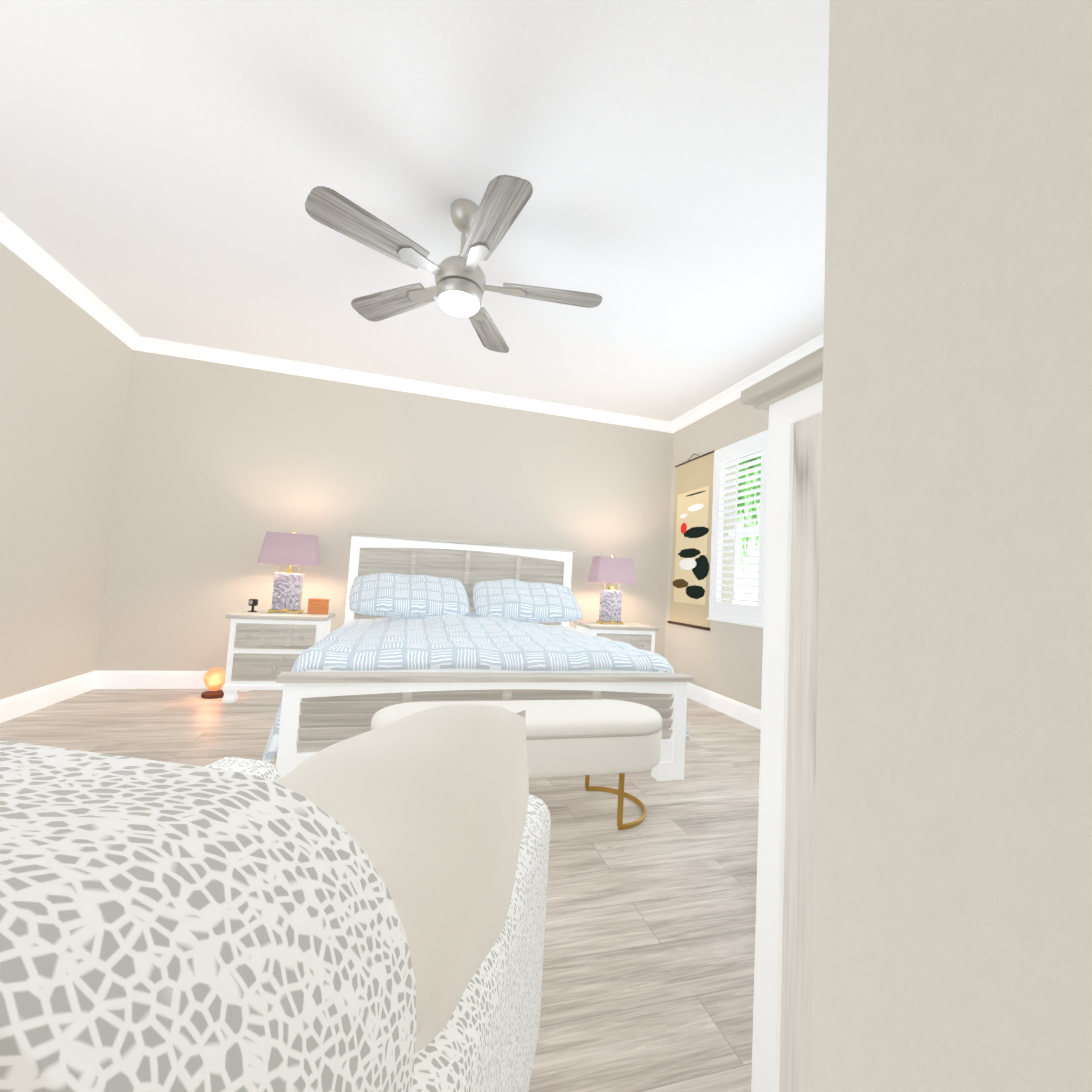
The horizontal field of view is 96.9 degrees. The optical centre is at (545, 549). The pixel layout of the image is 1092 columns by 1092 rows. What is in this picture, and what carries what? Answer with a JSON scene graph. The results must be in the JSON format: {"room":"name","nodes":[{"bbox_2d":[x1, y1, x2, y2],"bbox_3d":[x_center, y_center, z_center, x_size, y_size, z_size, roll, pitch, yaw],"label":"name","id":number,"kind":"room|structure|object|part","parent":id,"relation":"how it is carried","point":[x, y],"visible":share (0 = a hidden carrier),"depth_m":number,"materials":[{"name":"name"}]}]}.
{"room":"bedroom","nodes":[
{"label":"bedroom","id":0,"kind":"room"},
{"bbox_2d":[0,242,132,699],"bbox_3d":[-2.904,-0.488,1.192,0.200,2.950,5.900,4,-4,-16],"label":"wall","id":1,"kind":"structure","parent":0,"point":[65,364],"depth_m":3.35,"materials":[{"name":"paint"}]},
{"bbox_2d":[0,671,95,722],"bbox_3d":[-2.879,0.917,1.127,0.016,0.145,5.900,4,-4,-16],"label":"baseboard","id":2,"kind":"structure","parent":1,"relation":"attached to","point":[15,706],"depth_m":3.40,"materials":[{"name":"white wood"}]},
{"bbox_2d":[0,212,140,349],"bbox_3d":[-2.687,-1.899,1.326,0.085,0.095,5.900,4,-4,-16],"label":"crown molding","id":3,"kind":"structure","parent":1,"relation":"attached to","point":[19,243],"depth_m":3.23,"materials":[{"name":"white"}]},
{"bbox_2d":[0,688,760,1091],"bbox_3d":[-0.397,1.227,1.819,5.600,0.100,6.300,4,-4,-16],"label":"floor","id":4,"kind":"structure","parent":0,"point":[648,954],"depth_m":1.74,"materials":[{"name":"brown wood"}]},
{"bbox_2d":[201,667,225,698],"bbox_3d":[-2.681,1.073,3.935,0.187,0.232,0.180,4,-4,-16],"label":"salt lamp","id":5,"kind":"object","parent":4,"relation":"on","point":[214,680],"visible":0.94,"depth_m":3.89,"materials":[{"name":"orange stone"}]},
{"bbox_2d":[0,703,550,1091],"bbox_3d":[-0.475,0.636,0.667,0.869,0.915,0.950,3,-4,9],"label":"armchair","id":6,"kind":"object","parent":4,"relation":"on","point":[364,912],"visible":1,"depth_m":0.30,"materials":[{"name":"fabric"}]},
{"bbox_2d":[145,703,528,1077],"bbox_3d":[-0.266,0.436,0.667,0.520,0.319,0.400,-31,15,23],"label":"pillow","id":7,"kind":"object","parent":6,"relation":"on","point":[436,798],"depth_m":0.54,"materials":[{"name":"fabric"}]},
{"bbox_2d":[222,609,335,702],"bbox_3d":[-2.215,0.877,4.046,0.730,0.690,0.516,4,-4,-16],"label":"nightstand","id":8,"kind":"object","parent":4,"relation":"on","point":[265,648],"visible":0.88,"depth_m":3.82,"materials":[{"name":"white paint"}]},
{"bbox_2d":[248,599,257,611],"bbox_3d":[-2.441,0.463,4.034,0.068,0.105,0.068,3,-4,9],"label":"gadget","id":9,"kind":"object","parent":8,"relation":"on","point":[253,602],"visible":1,"depth_m":4.02,"materials":[{"name":"black plastic"}]},
{"bbox_2d":[257,531,320,613],"bbox_3d":[-2.187,0.187,4.131,0.450,0.695,0.250,4,-4,-16],"label":"lamp","id":10,"kind":"object","parent":8,"relation":"on","point":[290,549],"visible":1,"depth_m":4.06,"materials":[{"name":"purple fabric"}]},
{"bbox_3d":[-2.176,-0.002,4.144,0.450,0.265,0.250,4,-4,-16],"label":"lamp shade","id":11,"kind":"part","parent":10,"relation":"part of","materials":[{"name":"pink fabric"}]},
{"bbox_2d":[307,598,329,613],"bbox_3d":[-1.960,0.487,4.170,0.154,0.128,0.084,4,-4,-8],"label":"box","id":12,"kind":"object","parent":8,"relation":"on","point":[318,606],"visible":1,"depth_m":4.13,"materials":[{"name":"orange wood"}]},
{"bbox_3d":[-1.957,0.432,4.173,0.154,0.017,0.084,4,-4,-8],"label":"lid","id":13,"kind":"part","parent":12,"relation":"part of","materials":[{"name":"orange wood"}]},
{"bbox_2d":[261,532,693,780],"bbox_3d":[-0.489,0.577,3.585,2.353,1.420,2.280,4,-4,-16],"label":"bed","id":14,"kind":"object","parent":4,"relation":"on","point":[428,619],"visible":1,"depth_m":2.77,"materials":[{"name":"blue fabric"}]},
{"bbox_2d":[349,572,469,618],"bbox_3d":[-1.133,0.383,4.072,0.960,0.234,0.580,5,23,-19],"label":"pillow","id":15,"kind":"object","parent":14,"relation":"on","point":[378,594],"depth_m":3.91,"materials":[{"name":"fabric"}]},
{"bbox_3d":[-0.788,0.645,4.626,2.100,1.390,0.080,4,-4,-16],"label":"headboard frame","id":16,"kind":"part","parent":14,"relation":"part of","materials":[{"name":"white paint"}]},
{"bbox_2d":[261,611,689,779],"bbox_3d":[-0.493,0.856,3.523,2.353,0.686,1.961,4,-4,-16],"label":"comforter","id":17,"kind":"object","parent":14,"relation":"on","point":[402,641],"depth_m":2.80,"materials":[{"name":"fabric"}]},
{"bbox_3d":[-0.220,0.957,2.520,2.100,0.550,0.075,4,-4,-16],"label":"footboard frame","id":18,"kind":"part","parent":14,"relation":"part of","materials":[{"name":"white paint"}]},
{"bbox_2d":[472,579,582,622],"bbox_3d":[-0.172,0.451,4.340,0.960,0.227,0.580,4,23,-13],"label":"pillow","id":19,"kind":"object","parent":14,"relation":"on","point":[512,599],"depth_m":4.17,"materials":[{"name":"fabric"}]},
{"bbox_2d":[370,699,662,829],"bbox_3d":[-0.107,0.981,2.242,1.366,0.482,0.436,4,-4,-16],"label":"bench","id":20,"kind":"object","parent":4,"relation":"on","point":[587,738],"visible":0.6,"depth_m":2.15,"materials":[{"name":"fabric"}]},
{"bbox_2d":[370,699,662,740],"bbox_3d":[-0.095,0.771,2.256,1.360,0.061,0.430,4,-4,-16],"label":"cushion","id":21,"kind":"object","parent":20,"relation":"on","point":[546,720],"depth_m":2.18,"materials":[{"name":"fabric"}]},
{"bbox_3d":[0.371,1.136,2.371,0.224,0.245,0.426,4,-4,-16],"label":"leg","id":22,"kind":"part","parent":20,"relation":"part of","materials":[{"name":"gold metal"}]},
{"bbox_2d":[573,621,659,652],"bbox_3d":[0.685,1.095,4.861,0.730,0.690,0.516,4,-4,-16],"label":"nightstand","id":23,"kind":"object","parent":4,"relation":"on","point":[639,636],"visible":0.35,"depth_m":4.70,"materials":[{"name":"white paint"}]},
{"bbox_2d":[587,555,635,623],"bbox_3d":[0.665,0.402,4.932,0.450,0.695,0.250,4,-4,-16],"label":"lamp","id":24,"kind":"object","parent":23,"relation":"on","point":[611,570],"visible":1,"depth_m":4.86,"materials":[{"name":"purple fabric"}]},
{"bbox_3d":[0.676,0.213,4.945,0.450,0.265,0.250,4,-4,-16],"label":"lamp shade","id":25,"kind":"part","parent":24,"relation":"part of","materials":[{"name":"pink fabric"}]},
{"bbox_2d":[740,347,822,1091],"bbox_3d":[0.898,0.444,0.849,1.020,1.475,0.452,4,-4,-16],"label":"chest","id":26,"kind":"object","parent":4,"relation":"on","point":[789,398],"visible":0.12,"depth_m":0.84,"materials":[{"name":"white paint"}]},
{"bbox_2d":[95,350,672,670],"bbox_3d":[-1.145,-0.143,4.850,5.600,2.950,0.200,4,-4,-16],"label":"wall","id":27,"kind":"structure","parent":0,"point":[224,469],"depth_m":4.50,"materials":[{"name":"paint"}]},
{"bbox_2d":[94,671,206,688],"bbox_3d":[-1.195,1.248,4.653,5.200,0.145,0.016,4,-4,-16],"label":"baseboard","id":28,"kind":"structure","parent":27,"relation":"attached to","point":[148,679],"depth_m":4.05,"materials":[{"name":"white wood"}]},
{"bbox_2d":[133,337,672,432],"bbox_3d":[-1.026,-1.572,4.809,5.200,0.095,0.085,4,-4,-16],"label":"crown molding","id":29,"kind":"structure","parent":27,"relation":"attached to","point":[176,349],"depth_m":4.67,"materials":[{"name":"white"}]},
{"bbox_2d":[0,0,829,421],"bbox_3d":[-0.225,-1.812,2.022,5.600,0.100,6.300,4,-4,-16],"label":"ceiling","id":30,"kind":"structure","parent":0,"point":[166,166],"depth_m":2.26,"materials":[{"name":"paint"}]},
{"bbox_2d":[305,175,602,352],"bbox_3d":[-0.389,-1.471,2.451,1.394,0.540,1.405,4,-4,-16],"label":"fan","id":31,"kind":"object","parent":30,"relation":"hanging from","point":[459,288],"visible":1,"depth_m":2.33,"materials":[{"name":"grey wood"}]},
{"bbox_3d":[-0.772,-1.398,2.127,0.519,0.008,0.178,7,-16,-44],"label":"blade","id":32,"kind":"part","parent":31,"relation":"part of","materials":[{"name":"grey wood"}]},
{"bbox_3d":[-0.854,-1.366,2.678,0.519,0.008,0.178,1,-15,28],"label":"blade","id":33,"kind":"part","parent":31,"relation":"part of","materials":[{"name":"grey wood"}]},
{"bbox_3d":[-0.426,-1.494,2.466,0.256,0.494,0.256,4,-4,-16],"label":"motor","id":34,"kind":"part","parent":31,"relation":"part of","materials":[{"name":"silver metal"}]},
{"label":"blade","id":35,"kind":"part","parent":31,"relation":"part of","materials":[{"name":"grey wood"}]},
{"bbox_3d":[-0.223,-1.373,2.032,0.178,0.008,0.519,-7,1,-26],"label":"blade","id":36,"kind":"part","parent":31,"relation":"part of","materials":[{"name":"grey wood"}]},
{"bbox_3d":[0.035,-1.326,2.525,0.519,0.008,0.178,4,7,-8],"label":"blade","id":37,"kind":"part","parent":31,"relation":"part of","materials":[{"name":"grey wood"}]},
{"bbox_2d":[664,398,768,709],"bbox_3d":[2.093,-0.064,3.312,0.200,2.950,4.520,4,-4,-16],"label":"wall","id":38,"kind":"structure","parent":0,"point":[723,658],"depth_m":4.61,"materials":[{"name":"paint"}]},
{"bbox_2d":[667,451,713,630],"bbox_3d":[1.498,-0.111,5.019,0.028,1.802,0.750,4,-4,-16],"label":"scroll","id":39,"kind":"object","parent":38,"relation":"attached to","point":[691,558],"visible":0.9,"depth_m":4.98,"materials":[{"name":"paper"}]},
{"bbox_3d":[1.549,-0.975,5.077,0.006,0.066,0.243,4,-4,-16],"label":"cord","id":40,"kind":"part","parent":39,"relation":"part of","materials":[{"name":"brown fabric"}]},
{"bbox_2d":[687,682,760,729],"bbox_3d":[1.910,1.326,3.189,0.016,0.145,4.520,4,-4,-16],"label":"baseboard","id":41,"kind":"structure","parent":38,"relation":"attached to","point":[747,714],"depth_m":4.28,"materials":[{"name":"white wood"}]},
{"bbox_2d":[707,430,767,627],"bbox_3d":[2.048,-0.210,3.322,0.202,1.622,2.810,4,-4,-16],"label":"window shutters","id":42,"kind":"object","parent":38,"relation":"attached to","point":[744,614],"visible":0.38,"depth_m":4.28,"materials":[{"name":"white wood"}]},
{"bbox_2d":[671,333,823,432],"bbox_3d":[2.036,-1.496,3.369,0.085,0.095,4.520,4,-4,-16],"label":"crown molding","id":43,"kind":"structure","parent":38,"relation":"attached to","point":[721,399],"depth_m":4.36,"materials":[{"name":"white"}]},
{"bbox_2d":[810,0,1091,1091],"bbox_3d":[1.751,-0.301,0.051,2.650,2.950,1.580,4,-4,-16],"label":"wall","id":44,"kind":"structure","parent":0,"point":[952,896],"depth_m":0.32,"materials":[{"name":"paint"}]},
{"label":"outside","id":45,"kind":"structure","parent":0,"visible":0},
{"bbox_2d":[733,450,760,604],"bbox_3d":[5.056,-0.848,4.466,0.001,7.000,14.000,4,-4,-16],"label":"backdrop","id":46,"kind":"structure","parent":45,"point":[747,575],"depth_m":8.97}
]}

